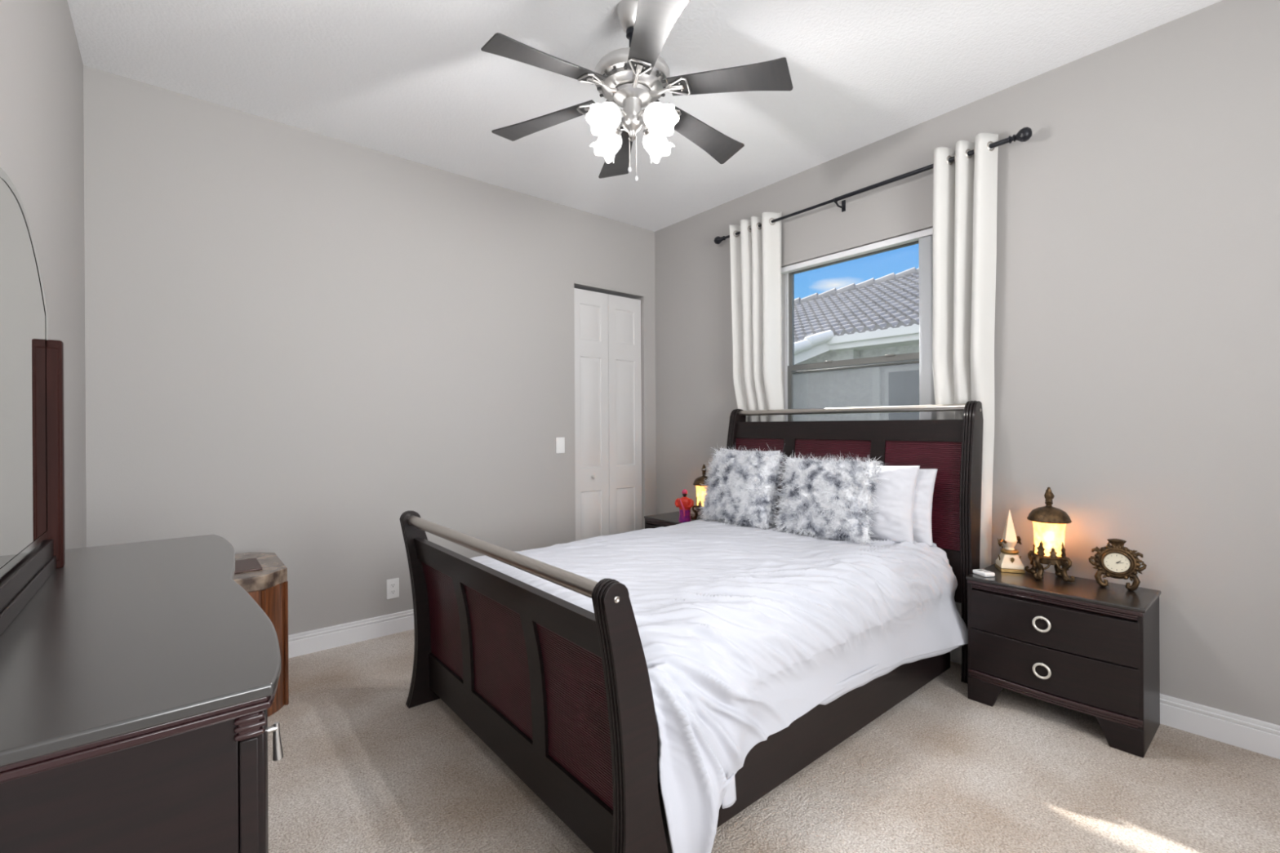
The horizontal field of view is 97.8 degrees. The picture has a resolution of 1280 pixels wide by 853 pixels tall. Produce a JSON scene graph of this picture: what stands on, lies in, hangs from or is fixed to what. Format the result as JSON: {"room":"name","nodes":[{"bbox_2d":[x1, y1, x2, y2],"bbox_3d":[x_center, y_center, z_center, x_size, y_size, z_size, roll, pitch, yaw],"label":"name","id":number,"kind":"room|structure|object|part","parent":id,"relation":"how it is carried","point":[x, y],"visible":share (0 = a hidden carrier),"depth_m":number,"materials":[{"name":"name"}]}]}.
{"room":"bedroom","nodes":[
{"label":"bedroom","id":0,"kind":"room"},
{"bbox_2d":[0,0,86,549],"bbox_3d":[-1.055,-0.207,0.654,0.140,3.050,5.136,0,0,-40],"label":"wall","id":1,"kind":"structure","parent":0,"point":[42,136],"depth_m":2.02,"materials":[{"name":"paint"}]},
{"bbox_2d":[83,65,656,635],"bbox_3d":[-1.300,-0.209,3.889,3.918,3.050,0.140,0,0,-40],"label":"wall","id":2,"kind":"structure","parent":0,"point":[299,342],"depth_m":3.30,"materials":[{"name":"paint"}]},
{"bbox_2d":[288,608,413,657],"bbox_3d":[-1.572,1.254,3.555,2.777,0.126,0.016,0,0,-40],"label":"baseboard","id":3,"kind":"structure","parent":2,"relation":"attached to","point":[339,635],"depth_m":3.38,"materials":[{"name":"white wood"}]},
{"bbox_2d":[386,577,399,599],"bbox_3d":[-1.574,1.033,3.558,0.076,0.126,0.009,0,0,-40],"label":"wall outlet","id":4,"kind":"object","parent":2,"relation":"attached to","point":[393,584],"visible":1,"depth_m":3.56,"materials":[{"name":"white plastic"}]},
{"bbox_2d":[390,582,395,587],"bbox_3d":[-1.572,1.012,3.556,0.033,0.031,0.003,0,0,-40],"label":"socket","id":5,"kind":"object","parent":4,"relation":"attached to","point":[392,584],"depth_m":3.56,"materials":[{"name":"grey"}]},
{"bbox_2d":[390,589,395,594],"bbox_3d":[-1.572,1.054,3.556,0.033,0.031,0.003,0,0,-40],"label":"socket","id":6,"kind":"object","parent":4,"relation":"attached to","point":[392,591],"depth_m":3.55,"materials":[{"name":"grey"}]},
{"bbox_2d":[555,437,564,453],"bbox_3d":[-0.620,0.147,4.359,0.076,0.124,0.010,0,0,-40],"label":"light switch","id":7,"kind":"object","parent":2,"relation":"attached to","point":[560,442],"visible":1,"depth_m":4.35,"materials":[{"name":"white plastic"}]},
{"bbox_2d":[573,280,645,541],"bbox_3d":[-0.275,0.072,4.738,0.742,2.475,0.132,0,0,-40],"label":"door","id":8,"kind":"structure","parent":2,"relation":"in","point":[610,378],"depth_m":4.71,"materials":[{"name":"paint"}]},
{"bbox_2d":[66,0,1222,231],"bbox_3d":[0.128,-1.800,2.171,3.918,0.120,5.936,0,0,-40],"label":"ceiling","id":9,"kind":"structure","parent":0,"point":[411,80],"depth_m":2.69,"materials":[{"name":"white paint"}]},
{"bbox_2d":[480,0,792,181],"bbox_3d":[-0.032,-1.380,2.326,1.284,0.718,1.182,0,0,-40],"label":"ceiling fan","id":10,"kind":"object","parent":9,"relation":"hanging from","point":[633,78],"visible":1,"depth_m":2.23,"materials":[{"name":"silver metal"}]},
{"bbox_3d":[-0.339,-1.348,2.065,0.481,0.006,0.161,-8,16,-39],"label":"blade","id":11,"kind":"part","parent":10,"relation":"part of","materials":[{"name":"grey wood"}]},
{"bbox_3d":[-0.412,-1.348,2.462,0.481,0.006,0.161,-7,9,21],"label":"blade","id":12,"kind":"part","parent":10,"relation":"part of","materials":[{"name":"grey wood"}]},
{"bbox_3d":[-0.140,-1.217,2.214,0.118,0.143,0.143,0,0,44],"label":"lamp shade","id":13,"kind":"part","parent":10,"relation":"part of","materials":[{"name":"white glass"}]},
{"bbox_3d":[-0.144,-1.217,2.435,0.143,0.143,0.118,0,0,44],"label":"lamp shade","id":14,"kind":"part","parent":10,"relation":"part of","materials":[{"name":"white glass"}]},
{"bbox_3d":[-0.105,-1.350,2.723,0.161,0.006,0.481,-11,-4,-10],"label":"blade","id":15,"kind":"part","parent":10,"relation":"part of","materials":[{"name":"grey wood"}]},
{"bbox_3d":[-0.076,-1.280,2.369,0.068,0.031,0.014,0,0,44],"label":"light arm","id":16,"kind":"part","parent":10,"relation":"part of","materials":[{"name":"silver metal"}]},
{"bbox_3d":[-0.074,-1.280,2.282,0.014,0.031,0.068,0,0,44],"label":"light arm","id":17,"kind":"part","parent":10,"relation":"part of","materials":[{"name":"silver metal"}]},
{"bbox_3d":[-0.043,-1.147,2.332,0.004,0.125,0.003,0,0,-25],"label":"pull chain","id":18,"kind":"part","parent":10,"relation":"part of","materials":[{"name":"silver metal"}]},
{"bbox_3d":[-0.015,-1.127,2.326,0.003,0.165,0.004,0,0,5],"label":"pull chain","id":19,"kind":"part","parent":10,"relation":"part of","materials":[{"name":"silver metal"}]},
{"bbox_3d":[0.012,-1.281,2.284,0.068,0.031,0.014,0,0,44],"label":"light arm","id":20,"kind":"part","parent":10,"relation":"part of","materials":[{"name":"silver metal"}]},
{"bbox_3d":[0.011,-1.281,2.370,0.014,0.031,0.068,0,0,44],"label":"light arm","id":21,"kind":"part","parent":10,"relation":"part of","materials":[{"name":"silver metal"}]},
{"bbox_3d":[0.041,-1.350,1.930,0.161,0.006,0.481,11,4,-10],"label":"blade","id":22,"kind":"part","parent":10,"relation":"part of","materials":[{"name":"grey wood"}]},
{"bbox_3d":[0.077,-1.218,2.439,0.118,0.143,0.143,0,0,44],"label":"lamp shade","id":23,"kind":"part","parent":10,"relation":"part of","materials":[{"name":"white glass"}]},
{"bbox_3d":[0.081,-1.218,2.218,0.143,0.143,0.118,0,0,44],"label":"lamp shade","id":24,"kind":"part","parent":10,"relation":"part of","materials":[{"name":"white glass"}]},
{"bbox_3d":[0.275,-1.352,2.587,0.481,0.006,0.161,7,-16,-39],"label":"blade","id":25,"kind":"part","parent":10,"relation":"part of","materials":[{"name":"grey wood"}]},
{"bbox_3d":[0.348,-1.352,2.191,0.481,0.006,0.161,6,-9,21],"label":"blade","id":26,"kind":"part","parent":10,"relation":"part of","materials":[{"name":"grey wood"}]},
{"bbox_2d":[267,629,1279,852],"bbox_3d":[0.357,1.369,1.922,3.918,0.120,5.276,0,0,-40],"label":"floor","id":27,"kind":"structure","parent":0,"point":[360,770],"depth_m":2.02,"materials":[{"name":"carpet"}]},
{"bbox_2d":[0,534,283,852],"bbox_3d":[-1.136,0.843,1.234,0.450,0.950,1.465,0,0,-40],"label":"dresser","id":28,"kind":"object","parent":27,"relation":"on","point":[139,682],"visible":1,"depth_m":0.78,"materials":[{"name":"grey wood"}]},
{"bbox_2d":[0,167,65,635],"bbox_3d":[-1.277,-0.062,1.119,0.079,0.867,0.904,0,0,-40],"label":"dresser mirror","id":29,"kind":"object","parent":28,"relation":"on","point":[32,439],"visible":1,"depth_m":1.22,"materials":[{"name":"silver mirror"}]},
{"bbox_3d":[-1.266,0.331,1.127,0.032,0.080,0.826,0,0,-40],"label":"rail","id":30,"kind":"part","parent":29,"relation":"part of","materials":[{"name":"brown wood"}]},
{"bbox_3d":[-1.139,0.397,1.233,0.444,0.022,1.457,0,0,-40],"label":"edge moulding","id":31,"kind":"part","parent":28,"relation":"part of","materials":[{"name":"black wood"}]},
{"bbox_3d":[-0.559,0.422,0.800,0.038,0.034,0.040,0,0,-40],"label":"corner moulding","id":32,"kind":"part","parent":28,"relation":"part of","materials":[{"name":"black wood"}]},
{"bbox_3d":[-0.777,0.552,1.084,0.054,0.208,0.672,0,0,-40],"label":"drawer","id":33,"kind":"part","parent":28,"relation":"part of","materials":[{"name":"brown wood"}]},
{"bbox_3d":[-0.588,0.508,0.901,0.021,0.058,0.015,0,0,-40],"label":"drop pull","id":34,"kind":"part","parent":28,"relation":"part of","materials":[{"name":"silver metal"}]},
{"bbox_2d":[233,551,288,716],"bbox_3d":[-2.026,0.996,2.631,0.576,0.650,0.626,0,0,-40],"label":"wooden side table","id":35,"kind":"object","parent":27,"relation":"on","point":[268,586],"visible":0.26,"depth_m":2.60,"materials":[{"name":"brown wood"}]},
{"bbox_2d":[235,557,262,573],"bbox_3d":[-1.950,0.666,2.630,0.260,0.010,0.260,0,0,-40],"label":"leather folder","id":36,"kind":"object","parent":35,"relation":"on","point":[250,564],"visible":0.45,"depth_m":2.64,"materials":[{"name":"brown"}]},
{"bbox_2d":[644,511,702,528],"bbox_3d":[0.374,1.014,4.373,0.410,0.585,0.644,0,0,-40],"label":"nightstand","id":37,"kind":"object","parent":27,"relation":"on","point":[667,519],"visible":0.09,"depth_m":4.42,"materials":[{"name":"brown wood"}]},
{"bbox_3d":[0.243,0.872,4.264,0.041,0.180,0.608,0,0,-40],"label":"drawer","id":38,"kind":"part","parent":37,"relation":"part of","materials":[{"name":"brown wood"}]},
{"bbox_3d":[0.247,0.757,4.268,0.025,0.043,0.632,0,0,-40],"label":"moulding","id":39,"kind":"part","parent":37,"relation":"part of","materials":[{"name":"black wood"}]},
{"bbox_2d":[674,488,693,522],"bbox_3d":[0.339,0.597,4.221,0.098,0.249,0.150,0,0,-34],"label":"figurine","id":40,"kind":"object","parent":37,"relation":"on","point":[685,504],"visible":0.97,"depth_m":4.19,"materials":[{"name":"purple ceramic"}]},
{"bbox_3d":[0.317,0.610,4.193,0.021,0.126,0.053,0,0,-43],"label":"sash","id":41,"kind":"part","parent":40,"relation":"part of","materials":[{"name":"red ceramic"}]},
{"bbox_2d":[690,464,709,519],"bbox_3d":[0.496,0.506,4.319,0.173,0.430,0.173,0,0,39],"label":"table lamp","id":42,"kind":"object","parent":37,"relation":"on","point":[699,482],"visible":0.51,"depth_m":4.28,"materials":[{"name":"brown metal"}]},
{"bbox_3d":[0.495,0.406,4.319,0.173,0.092,0.173,0,0,39],"label":"lid","id":43,"kind":"part","parent":42,"relation":"part of","materials":[{"name":"brown metal"}]},
{"bbox_3d":[0.496,0.540,4.319,0.134,0.190,0.134,0,0,39],"label":"lamp shade","id":44,"kind":"part","parent":42,"relation":"part of","materials":[{"name":"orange glass"}]},
{"bbox_2d":[400,400,983,852],"bbox_3d":[0.334,0.591,2.775,2.487,1.435,1.670,0,0,-40],"label":"sleigh bed","id":45,"kind":"object","parent":27,"relation":"on","point":[559,690],"visible":0.77,"depth_m":2.03,"materials":[{"name":"brown wood"}]},
{"bbox_3d":[-1.023,0.856,2.689,0.245,0.920,0.052,0,0,-40],"label":"foot post","id":46,"kind":"part","parent":45,"relation":"part of","materials":[{"name":"brown wood"}]},
{"bbox_3d":[-0.878,0.855,2.506,0.066,0.456,0.415,0,0,-40],"label":"foot panel","id":47,"kind":"part","parent":45,"relation":"part of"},
{"bbox_3d":[-0.528,0.854,2.088,0.066,0.456,0.505,0,0,-40],"label":"foot panel","id":48,"kind":"part","parent":45,"relation":"part of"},
{"bbox_3d":[-0.554,0.574,2.056,0.057,0.104,1.523,0,0,-40],"label":"foot rail","id":49,"kind":"part","parent":45,"relation":"part of","materials":[{"name":"brown wood"}]},
{"bbox_3d":[-0.505,1.163,2.095,0.039,0.162,1.523,0,0,-40],"label":"foot rail","id":50,"kind":"part","parent":45,"relation":"part of","materials":[{"name":"brown wood"}]},
{"bbox_3d":[-0.173,0.852,1.663,0.066,0.456,0.433,0,0,-40],"label":"foot panel","id":51,"kind":"part","parent":45,"relation":"part of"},
{"bbox_3d":[-0.012,0.852,1.481,0.245,0.920,0.052,0,0,-40],"label":"foot post","id":52,"kind":"part","parent":45,"relation":"part of","materials":[{"name":"brown wood"}]},
{"bbox_2d":[657,729,660,783],"bbox_3d":[0.330,0.888,2.790,2.060,0.400,1.380,0,0,-40],"label":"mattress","id":53,"kind":"object","parent":45,"relation":"on","point":[658,770],"visible":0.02,"depth_m":1.66,"materials":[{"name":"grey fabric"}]},
{"bbox_2d":[696,443,786,529],"bbox_3d":[0.635,0.393,3.551,0.346,0.589,0.704,0,0,-38],"label":"cushion","id":54,"kind":"object","parent":53,"relation":"on","point":[741,486],"visible":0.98,"depth_m":3.43,"materials":[{"name":"grey fur"}]},
{"bbox_2d":[770,449,884,545],"bbox_3d":[1.019,0.422,3.102,0.357,0.576,0.644,0,0,-44],"label":"cushion","id":55,"kind":"object","parent":53,"relation":"on","point":[830,499],"visible":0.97,"depth_m":3.02,"materials":[{"name":"grey fur"}]},
{"bbox_2d":[470,518,968,852],"bbox_3d":[0.350,0.942,2.729,2.043,0.710,1.643,0,0,-40],"label":"duvet","id":56,"kind":"object","parent":45,"relation":"on","point":[744,631],"visible":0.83,"depth_m":2.10,"materials":[{"name":"white fabric"}]},
{"bbox_2d":[720,448,780,521],"bbox_3d":[0.707,0.385,3.764,0.194,0.464,0.540,0,0,-37],"label":"pillow","id":57,"kind":"object","parent":56,"relation":"on","point":[775,452],"visible":0.02,"depth_m":3.63,"materials":[{"name":"grey fabric"}]},
{"bbox_2d":[867,465,919,543],"bbox_3d":[1.205,0.410,3.105,0.213,0.411,0.645,0,0,-44],"label":"pillow","id":58,"kind":"object","parent":56,"relation":"on","point":[896,492],"visible":0.28,"depth_m":2.91,"materials":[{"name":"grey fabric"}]},
{"bbox_2d":[912,468,937,546],"bbox_3d":[1.317,0.417,3.115,0.164,0.396,0.640,0,0,-38],"label":"pillow","id":59,"kind":"object","parent":56,"relation":"on","point":[922,505],"visible":0.13,"depth_m":2.88,"materials":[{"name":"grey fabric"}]},
{"bbox_3d":[0.701,0.587,4.090,0.188,1.435,0.052,0,0,-40],"label":"head post","id":60,"kind":"part","parent":45,"relation":"part of","materials":[{"name":"brown wood"}]},
{"bbox_3d":[0.829,0.363,3.889,0.057,0.562,0.422,0,0,-40],"label":"head panel","id":61,"kind":"part","parent":45,"relation":"part of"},
{"bbox_3d":[0.796,1.151,2.240,2.115,0.220,0.030,0,0,-40],"label":"rail","id":62,"kind":"part","parent":45,"relation":"part of","materials":[{"name":"brown wood"}]},
{"bbox_3d":[1.185,0.362,3.464,0.057,0.562,0.523,0,0,-40],"label":"head panel","id":63,"kind":"part","parent":45,"relation":"part of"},
{"bbox_3d":[1.199,0.023,3.481,0.050,0.116,1.525,0,0,-40],"label":"head rail","id":64,"kind":"part","parent":45,"relation":"part of","materials":[{"name":"brown wood"}]},
{"bbox_3d":[1.539,0.361,3.041,0.057,0.562,0.416,0,0,-40],"label":"head panel","id":65,"kind":"part","parent":45,"relation":"part of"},
{"bbox_3d":[1.165,0.773,3.450,0.044,0.260,1.525,0,0,-40],"label":"head rail","id":66,"kind":"part","parent":45,"relation":"part of","materials":[{"name":"brown wood"}]},
{"bbox_3d":[1.713,0.583,2.881,0.188,1.435,0.052,0,0,-40],"label":"head post","id":67,"kind":"part","parent":45,"relation":"part of","materials":[{"name":"brown wood"}]},
{"bbox_2d":[965,563,1161,757],"bbox_3d":[1.905,1.008,2.544,0.410,0.585,0.644,0,0,-40],"label":"nightstand","id":68,"kind":"object","parent":27,"relation":"on","point":[1083,646],"visible":1,"depth_m":2.38,"materials":[{"name":"brown wood"}]},
{"bbox_2d":[973,568,995,577],"bbox_3d":[1.659,0.705,2.697,0.056,0.022,0.081,0,0,-12],"label":"remote control","id":69,"kind":"object","parent":68,"relation":"on","point":[982,572],"visible":1,"depth_m":2.67,"materials":[{"name":"white plastic"}]},
{"bbox_2d":[995,509,1025,573],"bbox_3d":[1.839,0.564,2.780,0.132,0.302,0.152,0,0,19],"label":"ornament","id":70,"kind":"object","parent":68,"relation":"on","point":[1008,561],"visible":1,"depth_m":2.75,"materials":[{"name":"beige ceramic"}]},
{"bbox_3d":[1.779,0.575,2.752,0.065,0.049,0.034,0,0,-42],"label":"handle","id":71,"kind":"part","parent":70,"relation":"part of","materials":[{"name":"brown metal"}]},
{"bbox_3d":[1.899,0.573,2.803,0.067,0.046,0.034,0,0,-39],"label":"handle","id":72,"kind":"part","parent":70,"relation":"part of","materials":[{"name":"brown metal"}]},
{"bbox_3d":[1.746,0.858,2.427,0.018,0.069,0.069,0,0,-40],"label":"ring pull","id":73,"kind":"part","parent":68,"relation":"part of","materials":[{"name":"silver metal"}]},
{"bbox_3d":[1.747,1.061,2.428,0.018,0.069,0.069,0,0,-40],"label":"ring pull","id":74,"kind":"part","parent":68,"relation":"part of","materials":[{"name":"silver metal"}]},
{"bbox_2d":[1025,487,1075,582],"bbox_3d":[1.934,0.500,2.640,0.173,0.430,0.173,0,0,21],"label":"table lamp","id":75,"kind":"object","parent":68,"relation":"on","point":[1049,522],"visible":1,"depth_m":2.60,"materials":[{"name":"brown metal"}]},
{"bbox_3d":[1.933,0.400,2.640,0.173,0.092,0.173,0,0,21],"label":"lid","id":76,"kind":"part","parent":75,"relation":"part of","materials":[{"name":"brown metal"}]},
{"bbox_3d":[1.934,0.534,2.640,0.134,0.190,0.134,0,0,21],"label":"lamp shade","id":77,"kind":"part","parent":75,"relation":"part of","materials":[{"name":"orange glass"}]},
{"bbox_3d":[1.775,1.057,2.436,0.041,0.192,0.608,0,0,-40],"label":"drawer","id":78,"kind":"part","parent":68,"relation":"part of","materials":[{"name":"brown wood"}]},
{"bbox_3d":[1.774,0.866,2.436,0.041,0.180,0.608,0,0,-40],"label":"drawer","id":79,"kind":"part","parent":68,"relation":"part of","materials":[{"name":"brown wood"}]},
{"bbox_3d":[1.778,0.750,2.439,0.025,0.043,0.632,0,0,-40],"label":"moulding","id":80,"kind":"part","parent":68,"relation":"part of","materials":[{"name":"black wood"}]},
{"bbox_3d":[1.774,1.176,2.434,0.045,0.038,0.628,0,0,-40],"label":"moulding","id":81,"kind":"part","parent":68,"relation":"part of","materials":[{"name":"black wood"}]},
{"bbox_2d":[1088,538,1146,591],"bbox_3d":[2.101,0.604,2.462,0.196,0.221,0.051,0,0,40],"label":"mantel clock","id":82,"kind":"object","parent":68,"relation":"on","point":[1116,561],"visible":1,"depth_m":2.45,"materials":[{"name":"brown metal"}]},
{"bbox_3d":[2.099,0.514,2.459,0.067,0.041,0.044,0,0,40],"label":"crown","id":83,"kind":"part","parent":82,"relation":"part of","materials":[{"name":"brown metal"}]},
{"bbox_2d":[654,0,1279,725],"bbox_3d":[1.842,-0.225,3.079,0.140,3.050,5.136,0,0,-40],"label":"wall","id":84,"kind":"structure","parent":0,"point":[1137,331],"depth_m":2.52,"materials":[{"name":"paint"}]},
{"bbox_2d":[784,240,919,421],"bbox_3d":[1.382,-0.340,3.606,0.163,1.603,1.145,0,0,-40],"label":"window","id":85,"kind":"structure","parent":84,"relation":"in","point":[789,366],"depth_m":3.94,"materials":[{"name":"white"}]},
{"bbox_3d":[1.414,-0.012,3.632,0.017,0.856,1.061,0,0,-40],"label":"sash","id":86,"kind":"part","parent":85,"relation":"part of","materials":[{"name":"grey"}]},
{"bbox_2d":[781,227,937,419],"bbox_3d":[1.365,-0.361,3.592,0.066,1.545,1.105,0,0,-40],"label":"window frame","id":87,"kind":"structure","parent":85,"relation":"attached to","point":[926,392],"depth_m":3.22,"materials":[{"name":"white"}]},
{"bbox_2d":[714,127,1032,244],"bbox_3d":[1.271,-1.423,3.540,0.134,0.081,2.076,0,0,-40],"label":"curtain rod","id":88,"kind":"object","parent":84,"relation":"attached to","point":[1024,134],"visible":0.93,"depth_m":3.26,"materials":[{"name":"black metal"}]},
{"bbox_2d":[728,212,784,422],"bbox_3d":[0.840,-0.106,4.024,0.130,2.780,0.408,0,0,-40],"label":"curtain","id":89,"kind":"object","parent":88,"relation":"hanging from","point":[755,253],"visible":0.55,"depth_m":3.98,"materials":[{"name":"fabric"}]},
{"bbox_2d":[932,133,998,664],"bbox_3d":[1.720,-0.109,2.970,0.136,2.780,0.320,0,0,-40],"label":"curtain","id":90,"kind":"object","parent":88,"relation":"hanging from","point":[965,189],"visible":0.61,"depth_m":2.94,"materials":[{"name":"fabric"}]},
{"bbox_2d":[950,659,1279,759],"bbox_3d":[1.745,1.237,3.084,0.016,0.126,4.996,0,0,-40],"label":"baseboard","id":91,"kind":"structure","parent":84,"relation":"attached to","point":[1256,735],"depth_m":2.30,"materials":[{"name":"white wood"}]},
{"label":"outside","id":92,"kind":"structure","parent":0,"visible":0},
{"bbox_3d":[9.644,1.645,14.587,26.500,0.200,50.000,0,0,-40],"label":"ground","id":93,"kind":"structure","parent":92,"visible":0},
{"bbox_2d":[792,266,919,421],"bbox_3d":[4.307,-1.049,10.129,6.383,5.256,14.000,0,0,-40],"label":"neighbor house","id":94,"kind":"structure","parent":93,"relation":"on","point":[871,317],"depth_m":9.05,"materials":[{"name":"paint"}]},
{"bbox_3d":[4.038,-0.308,8.245,0.020,1.040,0.740,0,0,-40],"label":"pane","id":95,"kind":"part","parent":94,"relation":"part of","materials":[{"name":"grey glass"}]}
]}

